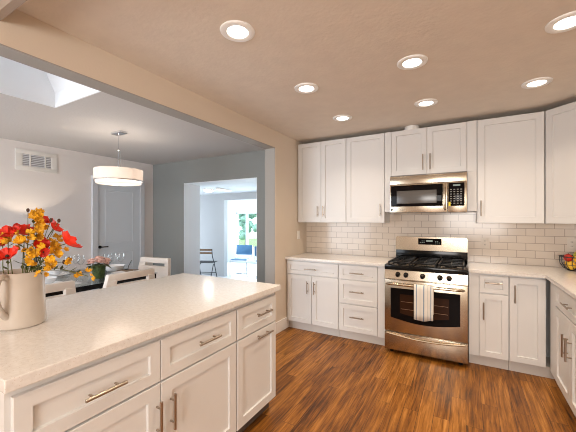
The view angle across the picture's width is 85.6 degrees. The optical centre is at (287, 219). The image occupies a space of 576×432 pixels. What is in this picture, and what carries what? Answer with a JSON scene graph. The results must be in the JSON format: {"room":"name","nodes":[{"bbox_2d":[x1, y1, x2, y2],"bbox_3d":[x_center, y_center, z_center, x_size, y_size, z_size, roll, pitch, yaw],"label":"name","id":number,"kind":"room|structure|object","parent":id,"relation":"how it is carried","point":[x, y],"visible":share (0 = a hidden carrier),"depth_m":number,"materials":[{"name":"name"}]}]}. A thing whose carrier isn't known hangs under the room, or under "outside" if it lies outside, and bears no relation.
{"room":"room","nodes":[
{"label":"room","id":0,"kind":"room"},
{"bbox_2d":[0,232,20,273],"bbox_3d":[-1.217,0.238,1.368,0.082,0.375,0.124,0,0,-29],"label":"sprig","id":1,"kind":"object","parent":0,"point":[5,241],"visible":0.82,"depth_m":1.34,"materials":[{"name":"yellow plant"}]},
{"bbox_2d":[13,228,43,272],"bbox_3d":[-1.160,0.230,1.363,0.200,0.388,0.085,0,0,30],"label":"sprig","id":2,"kind":"object","parent":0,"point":[30,231],"visible":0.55,"depth_m":1.35,"materials":[{"name":"yellow plant"}]},
{"bbox_2d":[23,248,40,272],"bbox_3d":[-1.133,0.272,1.360,0.244,0.304,0.053,0,0,44],"label":"sprig","id":3,"kind":"object","parent":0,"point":[34,253],"visible":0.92,"depth_m":1.30,"materials":[{"name":"yellow plant"}]},
{"bbox_2d":[29,246,72,271],"bbox_3d":[-1.106,0.278,1.390,0.278,0.322,0.076,0,0,9],"label":"sprig","id":4,"kind":"object","parent":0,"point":[57,253],"visible":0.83,"depth_m":1.38,"materials":[{"name":"yellow plant"}]},
{"bbox_2d":[39,233,62,264],"bbox_3d":[-1.137,0.245,1.406,0.199,0.373,0.080,0,0,-22],"label":"sprig","id":5,"kind":"object","parent":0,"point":[55,235],"visible":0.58,"depth_m":1.44,"materials":[{"name":"yellow plant"}]},
{"bbox_2d":[0,138,152,292],"bbox_3d":[-4.260,0.151,3.506,0.150,2.473,6.450,0,0,30],"label":"wall","id":6,"kind":"structure","parent":0,"point":[65,195],"depth_m":4.76,"materials":[{"name":"white paint"}]},
{"bbox_2d":[15,148,56,173],"bbox_3d":[-3.610,-0.841,4.475,0.012,0.292,0.504,0,0,30],"label":"air vent","id":7,"kind":"object","parent":6,"relation":"in","point":[29,160],"visible":1,"depth_m":4.46,"materials":[{"name":"white plastic"}]},
{"bbox_2d":[91,175,144,289],"bbox_3d":[-2.988,0.328,5.523,0.050,2.120,0.945,0,0,30],"label":"trim","id":8,"kind":"structure","parent":6,"relation":"attached to","point":[94,186],"depth_m":5.15,"materials":[{"name":"white paint"}]},
{"bbox_2d":[98,184,139,288],"bbox_3d":[-2.971,0.367,5.513,0.088,2.020,0.765,0,0,30],"label":"door","id":9,"kind":"structure","parent":6,"relation":"in","point":[118,206],"depth_m":5.51,"materials":[{"name":"white paint"}]},
{"bbox_2d":[92,264,105,278],"bbox_3d":[-2.072,0.562,3.405,0.132,0.150,0.132,0,0,30],"label":"pot","id":10,"kind":"object","parent":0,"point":[99,273],"depth_m":3.36,"materials":[{"name":"green ceramic"}]},
{"bbox_2d":[0,9,306,321],"bbox_3d":[-1.380,0.151,1.777,0.140,2.473,6.713,0,0,30],"label":"wall","id":11,"kind":"structure","parent":0,"point":[20,31],"depth_m":2.49,"materials":[{"name":"beige paint"}]},
{"bbox_2d":[0,0,26,20],"bbox_3d":[-0.032,-1.038,0.727,3.245,0.096,0.034,0,0,30],"label":"trim","id":12,"kind":"structure","parent":11,"relation":"attached to","point":[7,7],"depth_m":1.45,"materials":[{"name":"beige paint"}]},
{"bbox_2d":[0,44,274,283],"bbox_3d":[-1.002,0.254,2.446,0.140,2.267,3.150,0,0,30],"label":"door frame","id":13,"kind":"structure","parent":11,"relation":"attached to","point":[10,53],"depth_m":2.68,"materials":[{"name":"grey paint"}]},
{"bbox_2d":[276,317,288,333],"bbox_3d":[-0.137,1.320,3.949,0.172,0.135,0.362,0,0,30],"label":"baseboard","id":14,"kind":"structure","parent":11,"relation":"attached to","point":[282,324],"depth_m":3.89,"materials":[{"name":"white paint"}]},
{"bbox_2d":[153,150,264,282],"bbox_3d":[-1.178,0.226,5.503,3.213,2.623,0.380,0,0,30],"label":"wall","id":15,"kind":"structure","parent":0,"point":[169,179],"depth_m":5.74,"materials":[{"name":"grey paint"}]},
{"bbox_2d":[184,177,256,274],"bbox_3d":[-1.103,0.360,5.460,1.636,2.055,0.388,0,0,30],"label":"trim","id":16,"kind":"structure","parent":15,"relation":"attached to","point":[191,190],"depth_m":5.83,"materials":[{"name":"white paint"}]},
{"bbox_2d":[298,138,346,222],"bbox_3d":[0.494,-0.498,4.199,0.688,1.068,0.324,0,0,30],"label":"upper cabinet","id":17,"kind":"object","parent":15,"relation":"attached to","point":[321,165],"visible":0.99,"depth_m":4.08,"materials":[{"name":"white paint"}]},
{"bbox_2d":[200,192,256,276],"bbox_3d":[-1.321,0.412,8.258,5.900,2.250,0.140,0,0,30],"label":"wall","id":18,"kind":"structure","parent":0,"point":[213,207],"depth_m":8.56,"materials":[{"name":"grey paint"}]},
{"bbox_2d":[200,181,256,194],"bbox_3d":[-1.867,-0.762,7.304,5.900,0.100,2.060,0,0,30],"label":"ceiling","id":19,"kind":"structure","parent":0,"point":[245,186],"depth_m":6.85,"materials":[{"name":"white paint"}]},
{"bbox_2d":[216,188,231,191],"bbox_3d":[-1.473,-0.690,7.147,0.100,0.045,0.540,0,0,19],"label":"ceiling light","id":20,"kind":"object","parent":19,"relation":"attached to","point":[221,189],"visible":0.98,"depth_m":7.09,"materials":[{"name":"white plastic"}]},
{"bbox_2d":[201,261,256,281],"bbox_3d":[-1.671,1.587,8.753,7.000,0.100,4.770,0,0,30],"label":"floor","id":21,"kind":"structure","parent":0,"point":[236,267],"depth_m":9.25,"materials":[{"name":"tile"}]},
{"bbox_2d":[200,249,216,276],"bbox_3d":[-2.109,1.139,8.025,0.470,0.807,0.428,0,0,8],"label":"bistro chair","id":22,"kind":"object","parent":21,"relation":"on","point":[201,261],"visible":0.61,"depth_m":7.88,"materials":[{"name":"grey metal"}]},
{"bbox_2d":[230,245,252,276],"bbox_3d":[-1.293,1.127,8.634,0.495,0.822,0.524,0,0,12],"label":"chair","id":23,"kind":"object","parent":21,"relation":"on","point":[240,249],"visible":1,"depth_m":8.82,"materials":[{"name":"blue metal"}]},
{"bbox_2d":[254,246,256,278],"bbox_3d":[-0.612,1.127,8.241,0.495,0.822,0.524,0,0,-15],"label":"chair","id":24,"kind":"object","parent":21,"relation":"on","point":[255,247],"visible":0.23,"depth_m":8.39,"materials":[{"name":"blue"}]},
{"bbox_2d":[227,199,256,262],"bbox_3d":[-1.159,0.263,9.647,7.000,2.550,2.710,0,0,30],"label":"wall","id":25,"kind":"structure","parent":0,"point":[233,206],"depth_m":11.51,"materials":[{"name":"white paint"}]},
{"bbox_2d":[236,212,256,248],"bbox_3d":[-0.229,0.383,10.526,3.860,1.310,0.060,0,0,30],"label":"window","id":26,"kind":"structure","parent":25,"relation":"in","point":[237,213],"depth_m":11.24,"materials":[{"name":"white paint"}]},
{"bbox_2d":[0,0,575,164],"bbox_3d":[-1.404,-1.145,1.704,6.898,0.120,6.863,0,0,30],"label":"ceiling","id":27,"kind":"structure","parent":0,"point":[480,54],"depth_m":2.20,"materials":[{"name":"paint"}]},
{"bbox_2d":[0,56,100,107],"bbox_3d":[-2.187,-1.371,2.318,0.820,0.570,1.150,0,0,30],"label":"window","id":28,"kind":"structure","parent":27,"relation":"attached to","point":[19,80],"depth_m":2.83,"materials":[{"name":"white paint"}]},
{"bbox_2d":[93,130,142,185],"bbox_3d":[-2.089,-0.752,3.842,0.546,0.666,0.546,0,0,30],"label":"drum pendant","id":29,"kind":"object","parent":27,"relation":"hanging from","point":[104,175],"visible":1,"depth_m":3.65,"materials":[{"name":"white fabric"}]},
{"bbox_2d":[95,179,140,185],"bbox_3d":[-2.089,-0.464,3.842,0.500,0.063,0.500,0,0,30],"label":"diffuser","id":30,"kind":"object","parent":29,"relation":"attached to","point":[114,182],"depth_m":3.72,"materials":[{"name":"glass"}]},
{"bbox_2d":[220,20,254,41],"bbox_3d":[-0.289,-1.080,1.788,0.200,0.011,0.200,0,0,30],"label":"recessed light","id":31,"kind":"object","parent":27,"relation":"in","point":[233,30],"visible":1,"depth_m":1.77,"materials":[{"name":"white"}]},
{"bbox_2d":[294,83,318,93],"bbox_3d":[0.152,-1.080,2.560,0.200,0.011,0.200,0,0,30],"label":"recessed light","id":32,"kind":"object","parent":27,"relation":"in","point":[304,88],"visible":1,"depth_m":2.55,"materials":[{"name":"white"}]},
{"bbox_2d":[333,115,351,120],"bbox_3d":[0.580,-1.080,3.307,0.200,0.011,0.200,0,0,30],"label":"recessed light","id":33,"kind":"object","parent":27,"relation":"in","point":[338,117],"visible":1,"depth_m":3.29,"materials":[{"name":"white"}]},
{"bbox_2d":[397,54,427,69],"bbox_3d":[0.854,-1.080,2.139,0.200,0.011,0.200,0,0,30],"label":"recessed light","id":34,"kind":"object","parent":27,"relation":"in","point":[410,62],"visible":1,"depth_m":2.12,"materials":[{"name":"white"}]},
{"bbox_2d":[414,99,437,106],"bbox_3d":[1.280,-1.080,2.882,0.200,0.011,0.200,0,0,30],"label":"recessed light","id":35,"kind":"object","parent":27,"relation":"in","point":[425,102],"visible":1,"depth_m":2.86,"materials":[{"name":"white"}]},
{"bbox_2d":[521,77,552,88],"bbox_3d":[1.966,-1.080,2.458,0.200,0.011,0.200,0,0,30],"label":"recessed light","id":36,"kind":"object","parent":27,"relation":"in","point":[541,81],"visible":1,"depth_m":2.44,"materials":[{"name":"white plastic"}]},
{"bbox_2d":[544,11,575,33],"bbox_3d":[1.534,-1.080,1.703,0.200,0.011,0.200,0,0,30],"label":"recessed light","id":37,"kind":"object","parent":27,"relation":"in","point":[566,22],"visible":1,"depth_m":1.71,"materials":[{"name":"white"}]},
{"bbox_2d":[243,327,575,431],"bbox_3d":[-1.362,1.448,1.777,6.898,0.120,7.030,0,0,30],"label":"floor","id":38,"kind":"structure","parent":0,"point":[325,382],"depth_m":2.48,"materials":[{"name":"brown wood"}]},
{"bbox_2d":[45,280,75,298],"bbox_3d":[-2.155,0.955,2.571,0.494,0.866,0.550,0,0,30],"label":"dining chair","id":39,"kind":"object","parent":38,"relation":"on","point":[68,287],"visible":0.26,"depth_m":2.59,"materials":[{"name":"beige leather"}]},
{"bbox_2d":[46,268,155,296],"bbox_3d":[-2.445,1.012,3.377,1.120,0.750,1.530,0,0,30],"label":"glass dining table","id":40,"kind":"object","parent":38,"relation":"on","point":[101,281],"visible":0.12,"depth_m":3.19,"materials":[{"name":"black glass"}]},
{"bbox_2d":[47,272,69,276],"bbox_3d":[-2.645,0.627,3.531,0.272,0.019,0.272,0,0,30],"label":"dinner plate","id":41,"kind":"object","parent":40,"relation":"on","point":[62,273],"visible":0.52,"depth_m":3.59,"materials":[{"name":"white ceramic"}]},
{"bbox_2d":[47,269,61,274],"bbox_3d":[-2.645,0.592,3.531,0.160,0.050,0.160,0,0,30],"label":"serving bowl","id":42,"kind":"object","parent":41,"relation":"on","point":[52,271],"visible":0.8,"depth_m":3.49,"materials":[{"name":"white ceramic"}]},
{"bbox_2d":[86,256,110,278],"bbox_3d":[-2.072,0.515,3.405,0.260,0.244,0.254,0,0,30],"label":"centrepiece","id":43,"kind":"object","parent":40,"relation":"on","point":[98,271],"visible":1,"depth_m":3.36,"materials":[{"name":"green plant"}]},
{"bbox_2d":[106,264,124,271],"bbox_3d":[-2.164,0.602,3.867,0.250,0.070,0.250,0,0,30],"label":"serving bowl","id":44,"kind":"object","parent":40,"relation":"on","point":[114,267],"visible":0.79,"depth_m":3.81,"materials":[{"name":"white ceramic"}]},
{"bbox_2d":[117,269,138,271],"bbox_3d":[-1.976,0.627,3.834,0.200,0.020,0.140,0,0,12],"label":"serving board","id":45,"kind":"object","parent":40,"relation":"on","point":[128,270],"visible":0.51,"depth_m":3.79,"materials":[{"name":"brown wood"}]},
{"bbox_3d":[-2.334,0.627,3.008,0.272,0.019,0.272,0,0,30],"label":"dinner plate","id":46,"kind":"object","parent":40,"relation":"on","visible":0},
{"bbox_2d":[45,276,56,283],"bbox_3d":[-2.334,0.590,3.008,0.170,0.055,0.170,0,0,30],"label":"serving bowl","id":47,"kind":"object","parent":46,"relation":"on","point":[50,279],"visible":0.58,"depth_m":2.99,"materials":[{"name":"white ceramic"}]},
{"bbox_2d":[0,308,235,431],"bbox_3d":[-0.821,0.951,1.546,0.639,0.873,1.082,0,0,30],"label":"base cabinet","id":48,"kind":"object","parent":38,"relation":"on","point":[183,379],"visible":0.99,"depth_m":1.35,"materials":[{"name":"white paint"}]},
{"bbox_2d":[0,273,280,393],"bbox_3d":[-0.881,0.494,1.843,1.009,0.040,1.567,0,0,30],"label":"countertop","id":49,"kind":"structure","parent":48,"relation":"on","point":[78,329],"depth_m":1.48,"materials":[{"name":"stone"}]},
{"bbox_2d":[0,266,46,330],"bbox_3d":[-1.210,0.349,1.405,0.190,0.249,0.237,0,0,30],"label":"pitcher","id":50,"kind":"object","parent":49,"relation":"on","point":[22,295],"visible":0.94,"depth_m":1.34,"materials":[{"name":"ceramic"}]},
{"bbox_2d":[0,236,12,273],"bbox_3d":[-1.259,0.247,1.394,0.096,0.375,0.141,0,0,41],"label":"poppy","id":51,"kind":"object","parent":50,"relation":"in","point":[1,244],"visible":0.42,"depth_m":1.39,"materials":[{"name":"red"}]},
{"bbox_2d":[0,245,18,273],"bbox_3d":[-1.204,0.273,1.339,0.085,0.329,0.187,0,0,-33],"label":"poppy","id":52,"kind":"object","parent":50,"relation":"in","point":[6,253],"visible":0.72,"depth_m":1.32,"materials":[{"name":"red plant"}]},
{"bbox_2d":[0,225,20,267],"bbox_3d":[-1.213,0.231,1.359,0.102,0.419,0.138,0,0,30],"label":"poppy","id":53,"kind":"object","parent":50,"relation":"in","point":[6,230],"visible":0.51,"depth_m":1.37,"materials":[{"name":"red plant"}]},
{"bbox_2d":[12,235,33,272],"bbox_3d":[-1.154,0.251,1.359,0.077,0.381,0.214,0,0,-39],"label":"sprig","id":54,"kind":"object","parent":50,"relation":"in","point":[21,239],"visible":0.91,"depth_m":1.32,"materials":[{"name":"yellow plant"}]},
{"bbox_2d":[10,223,35,272],"bbox_3d":[-1.199,0.218,1.419,0.101,0.411,0.111,0,0,30],"label":"poppy","id":55,"kind":"object","parent":50,"relation":"in","point":[24,227],"visible":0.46,"depth_m":1.42,"materials":[{"name":"red plant"}]},
{"bbox_2d":[24,224,43,272],"bbox_3d":[-1.131,0.224,1.361,0.250,0.414,0.068,0,0,30],"label":"sprig","id":56,"kind":"object","parent":50,"relation":"in","point":[39,229],"visible":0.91,"depth_m":1.31,"materials":[{"name":"yellow plant"}]},
{"bbox_2d":[28,208,43,248],"bbox_3d":[-1.177,0.186,1.432,0.076,0.494,0.106,0,0,16],"label":"sprig","id":57,"kind":"object","parent":50,"relation":"in","point":[36,209],"visible":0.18,"depth_m":1.44,"materials":[{"name":"yellow plant"}]},
{"bbox_2d":[26,266,48,276],"bbox_3d":[-1.128,0.316,1.359,0.260,0.236,0.051,0,0,30],"label":"sprig","id":58,"kind":"object","parent":50,"relation":"in","point":[45,274],"visible":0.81,"depth_m":1.31,"materials":[{"name":"yellow plant"}]},
{"bbox_2d":[28,210,49,266],"bbox_3d":[-1.165,0.198,1.395,0.162,0.482,0.071,0,0,12],"label":"sprig","id":59,"kind":"object","parent":50,"relation":"in","point":[38,215],"visible":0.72,"depth_m":1.39,"materials":[{"name":"yellow plant"}]},
{"bbox_2d":[29,248,49,270],"bbox_3d":[-1.132,0.273,1.379,0.232,0.310,0.041,0,0,30],"label":"poppy","id":60,"kind":"object","parent":50,"relation":"in","point":[45,251],"visible":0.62,"depth_m":1.33,"materials":[{"name":"red plant"}]},
{"bbox_2d":[31,237,49,271],"bbox_3d":[-1.153,0.252,1.374,0.194,0.358,0.054,0,0,11],"label":"poppy","id":61,"kind":"object","parent":50,"relation":"in","point":[46,242],"visible":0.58,"depth_m":1.37,"materials":[{"name":"red plant"}]},
{"bbox_2d":[28,255,56,271],"bbox_3d":[-1.118,0.294,1.382,0.259,0.287,0.071,0,0,19],"label":"sprig","id":62,"kind":"object","parent":50,"relation":"in","point":[50,262],"visible":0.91,"depth_m":1.34,"materials":[{"name":"yellow plant"}]},
{"bbox_2d":[30,239,62,267],"bbox_3d":[-1.127,0.263,1.376,0.227,0.359,0.093,0,0,-4],"label":"sprig","id":63,"kind":"object","parent":50,"relation":"in","point":[54,244],"visible":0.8,"depth_m":1.38,"materials":[{"name":"yellow plant"}]},
{"bbox_2d":[39,216,55,267],"bbox_3d":[-1.157,0.204,1.418,0.162,0.470,0.067,0,0,-40],"label":"poppy","id":64,"kind":"object","parent":50,"relation":"in","point":[46,219],"visible":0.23,"depth_m":1.46,"materials":[{"name":"red plant"}]},
{"bbox_2d":[38,220,63,263],"bbox_3d":[-1.139,0.219,1.432,0.208,0.440,0.066,0,0,2],"label":"poppy","id":65,"kind":"object","parent":50,"relation":"in","point":[58,228],"visible":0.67,"depth_m":1.43,"materials":[{"name":"red plant"}]},
{"bbox_2d":[33,265,81,277],"bbox_3d":[-1.096,0.317,1.412,0.293,0.216,0.064,0,0,-11],"label":"sprig","id":66,"kind":"object","parent":50,"relation":"in","point":[76,275],"visible":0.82,"depth_m":1.42,"materials":[{"name":"yellow plant"}]},
{"bbox_2d":[36,230,82,269],"bbox_3d":[-1.088,0.240,1.435,0.304,0.397,0.095,0,0,8],"label":"poppy","id":67,"kind":"object","parent":50,"relation":"in","point":[69,240],"visible":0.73,"depth_m":1.39,"materials":[{"name":"red plant"}]},
{"bbox_2d":[37,267,94,280],"bbox_3d":[-1.067,0.323,1.409,0.350,0.224,0.055,0,0,-10],"label":"sprig","id":68,"kind":"object","parent":50,"relation":"in","point":[86,269],"visible":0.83,"depth_m":1.44,"materials":[{"name":"yellow plant"}]},
{"bbox_2d":[103,268,154,287],"bbox_3d":[-1.765,0.955,3.252,0.494,0.866,0.550,0,0,30],"label":"dining chair","id":69,"kind":"object","parent":38,"relation":"on","point":[111,280],"visible":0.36,"depth_m":3.09,"materials":[{"name":"white wood"}]},
{"bbox_2d":[138,257,170,277],"bbox_3d":[-1.908,0.955,4.099,0.550,0.866,0.495,0,0,22],"label":"dining chair","id":70,"kind":"object","parent":38,"relation":"on","point":[160,271],"visible":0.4,"depth_m":4.22,"materials":[{"name":"white wood"}]},
{"bbox_2d":[234,292,275,431],"bbox_3d":[-0.438,0.951,2.215,0.639,0.873,0.456,0,0,30],"label":"base cabinet","id":71,"kind":"object","parent":38,"relation":"on","point":[255,341],"visible":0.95,"depth_m":2.05,"materials":[{"name":"white paint"}]},
{"bbox_2d":[287,259,339,336],"bbox_3d":[0.423,0.946,4.061,0.702,0.884,0.635,0,0,30],"label":"base cabinet","id":72,"kind":"object","parent":38,"relation":"on","point":[312,286],"visible":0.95,"depth_m":3.81,"materials":[{"name":"white paint"}]},
{"bbox_2d":[285,252,393,265],"bbox_3d":[0.660,0.488,3.933,1.253,0.030,0.622,0,0,30],"label":"countertop","id":73,"kind":"structure","parent":72,"relation":"on","point":[320,257],"depth_m":3.81,"materials":[{"name":"stone"}]},
{"bbox_2d":[339,263,384,345],"bbox_3d":[0.966,0.946,3.750,0.545,0.884,0.635,0,0,30],"label":"base cabinet","id":74,"kind":"object","parent":38,"relation":"on","point":[361,287],"visible":0.83,"depth_m":3.51,"materials":[{"name":"white paint"}]},
{"bbox_2d":[384,236,467,364],"bbox_3d":[1.494,0.794,3.342,0.763,1.187,0.742,0,0,30],"label":"gas range","id":75,"kind":"object","parent":38,"relation":"on","point":[441,263],"visible":1,"depth_m":3.13,"materials":[{"name":"silver metal"}]},
{"bbox_2d":[414,284,433,321],"bbox_3d":[1.322,0.810,3.026,0.174,0.346,0.063,0,0,30],"label":"kitchen towel","id":76,"kind":"object","parent":75,"relation":"hanging from","point":[423,294],"visible":1,"depth_m":3.01,"materials":[{"name":"fabric"}]},
{"bbox_2d":[385,258,467,274],"bbox_3d":[1.503,0.493,3.358,0.763,0.048,0.629,0,0,30],"label":"cooktop","id":77,"kind":"object","parent":75,"relation":"in","point":[398,267],"depth_m":3.13,"materials":[{"name":"black metal"}]},
{"bbox_2d":[468,271,508,369],"bbox_3d":[2.013,0.946,3.150,0.316,0.884,0.635,0,0,30],"label":"base cabinet","id":78,"kind":"object","parent":38,"relation":"on","point":[488,294],"visible":0.98,"depth_m":2.92,"materials":[{"name":"white paint"}]},
{"bbox_2d":[508,276,554,378],"bbox_3d":[2.537,0.946,2.850,0.890,0.884,0.635,0,0,30],"label":"base cabinet","id":79,"kind":"object","parent":38,"relation":"on","point":[529,297],"visible":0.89,"depth_m":2.78,"materials":[{"name":"white paint"}]},
{"bbox_2d":[468,262,575,298],"bbox_3d":[2.143,0.488,2.490,1.202,0.030,1.652,0,0,30],"label":"countertop","id":80,"kind":"structure","parent":79,"relation":"on","point":[565,279],"depth_m":2.85,"materials":[{"name":"stone"}]},
{"bbox_2d":[559,255,575,270],"bbox_3d":[2.701,0.406,2.896,0.274,0.132,0.274,0,0,30],"label":"wire fruit basket","id":81,"kind":"object","parent":80,"relation":"on","point":[561,256],"visible":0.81,"depth_m":2.89,"materials":[{"name":"grey metal"}]},
{"bbox_2d":[563,253,572,261],"bbox_3d":[2.624,0.352,2.911,0.072,0.077,0.072,0,0,30],"label":"apple","id":82,"kind":"object","parent":81,"relation":"in","point":[568,254],"visible":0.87,"depth_m":2.89,"materials":[{"name":"red food"}]},
{"bbox_2d":[566,261,575,269],"bbox_3d":[2.625,0.419,2.879,0.068,0.083,0.068,0,0,30],"label":"lemon","id":83,"kind":"object","parent":81,"relation":"in","point":[569,262],"visible":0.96,"depth_m":2.86,"materials":[{"name":"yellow food"}]},
{"bbox_2d":[550,282,575,416],"bbox_3d":[2.234,0.946,2.088,0.639,0.884,1.020,0,0,30],"label":"base cabinet","id":84,"kind":"object","parent":38,"relation":"on","point":[562,305],"visible":0.89,"depth_m":2.28,"materials":[{"name":"white paint"}]},
{"bbox_3d":[1.784,0.151,3.747,3.395,2.473,0.150,0,0,30],"label":"wall","id":85,"kind":"structure","parent":0,"visible":0},
{"bbox_2d":[346,133,389,222],"bbox_3d":[0.999,-0.498,3.910,0.474,1.068,0.324,0,0,30],"label":"upper cabinet","id":86,"kind":"object","parent":85,"relation":"attached to","point":[365,155],"visible":0.98,"depth_m":3.81,"materials":[{"name":"white paint"}]},
{"bbox_2d":[385,120,476,212],"bbox_3d":[1.611,-0.561,3.559,0.935,0.942,0.324,0,0,30],"label":"upper cabinet","id":87,"kind":"object","parent":85,"relation":"attached to","point":[449,147],"visible":0.89,"depth_m":3.42,"materials":[{"name":"white paint"}]},
{"bbox_2d":[405,125,418,129],"bbox_3d":[1.450,-1.059,3.629,0.176,0.052,0.176,0,0,30],"label":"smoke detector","id":88,"kind":"object","parent":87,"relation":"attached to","point":[409,127],"visible":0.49,"depth_m":3.56,"materials":[{"name":"white plastic"}]},
{"bbox_2d":[390,171,466,212],"bbox_3d":[1.579,-0.292,3.505,0.762,0.420,0.448,0,0,30],"label":"microwave","id":89,"kind":"object","parent":87,"relation":"attached to","point":[446,191],"visible":1,"depth_m":3.34,"materials":[{"name":"grey metal"}]},
{"bbox_2d":[390,172,466,184],"bbox_3d":[1.502,-0.442,3.370,0.762,0.089,0.028,0,0,30],"label":"vent hood","id":90,"kind":"object","parent":89,"relation":"attached to","point":[447,178],"depth_m":3.33,"materials":[{"name":"silver metal"}]},
{"bbox_2d":[307,212,575,266],"bbox_3d":[1.680,0.173,3.715,3.243,0.600,0.009,0,0,30],"label":"backsplash","id":91,"kind":"structure","parent":85,"relation":"attached to","point":[533,244],"depth_m":3.55,"materials":[{"name":"tile"}]},
{"bbox_2d":[481,238,488,247],"bbox_3d":[2.170,0.256,3.423,0.070,0.114,0.008,0,0,30],"label":"wall outlet","id":92,"kind":"object","parent":91,"relation":"attached to","point":[484,241],"visible":1,"depth_m":3.42,"materials":[{"name":"beige plastic"}]},
{"bbox_2d":[567,238,575,249],"bbox_3d":[2.797,0.241,3.063,0.070,0.114,0.008,0,0,30],"label":"wall outlet","id":93,"kind":"object","parent":91,"relation":"attached to","point":[571,243],"visible":1,"depth_m":3.06,"materials":[{"name":"beige plastic"}]},
{"bbox_2d":[476,111,543,223],"bbox_3d":[2.257,-0.498,3.189,0.551,1.068,0.324,0,0,30],"label":"upper cabinet","id":94,"kind":"object","parent":85,"relation":"attached to","point":[510,149],"visible":0.99,"depth_m":3.09,"materials":[{"name":"white paint"}]},
{"bbox_2d":[544,101,575,223],"bbox_3d":[2.684,-0.498,2.802,0.567,1.068,0.571,0,0,30],"label":"upper cabinet","id":95,"kind":"object","parent":85,"relation":"attached to","point":[559,122],"visible":0.9,"depth_m":2.83,"materials":[{"name":"white paint"}]},
{"label":"outside","id":96,"kind":"structure","parent":0,"visible":0},
{"bbox_2d":[239,238,256,246],"bbox_3d":[1.669,1.663,16.999,18.000,0.150,12.840,0,0,30],"label":"ground","id":97,"kind":"structure","parent":96,"point":[252,241],"depth_m":22.26,"materials":[{"name":"green plant"}]},
{"bbox_2d":[239,214,256,244],"bbox_3d":[-2.086,0.352,15.210,1.385,2.476,1.667,0,0,-29],"label":"shrub","id":98,"kind":"object","parent":97,"relation":"on","point":[242,222],"visible":0.42,"depth_m":15.14,"materials":[{"name":"green plant"}]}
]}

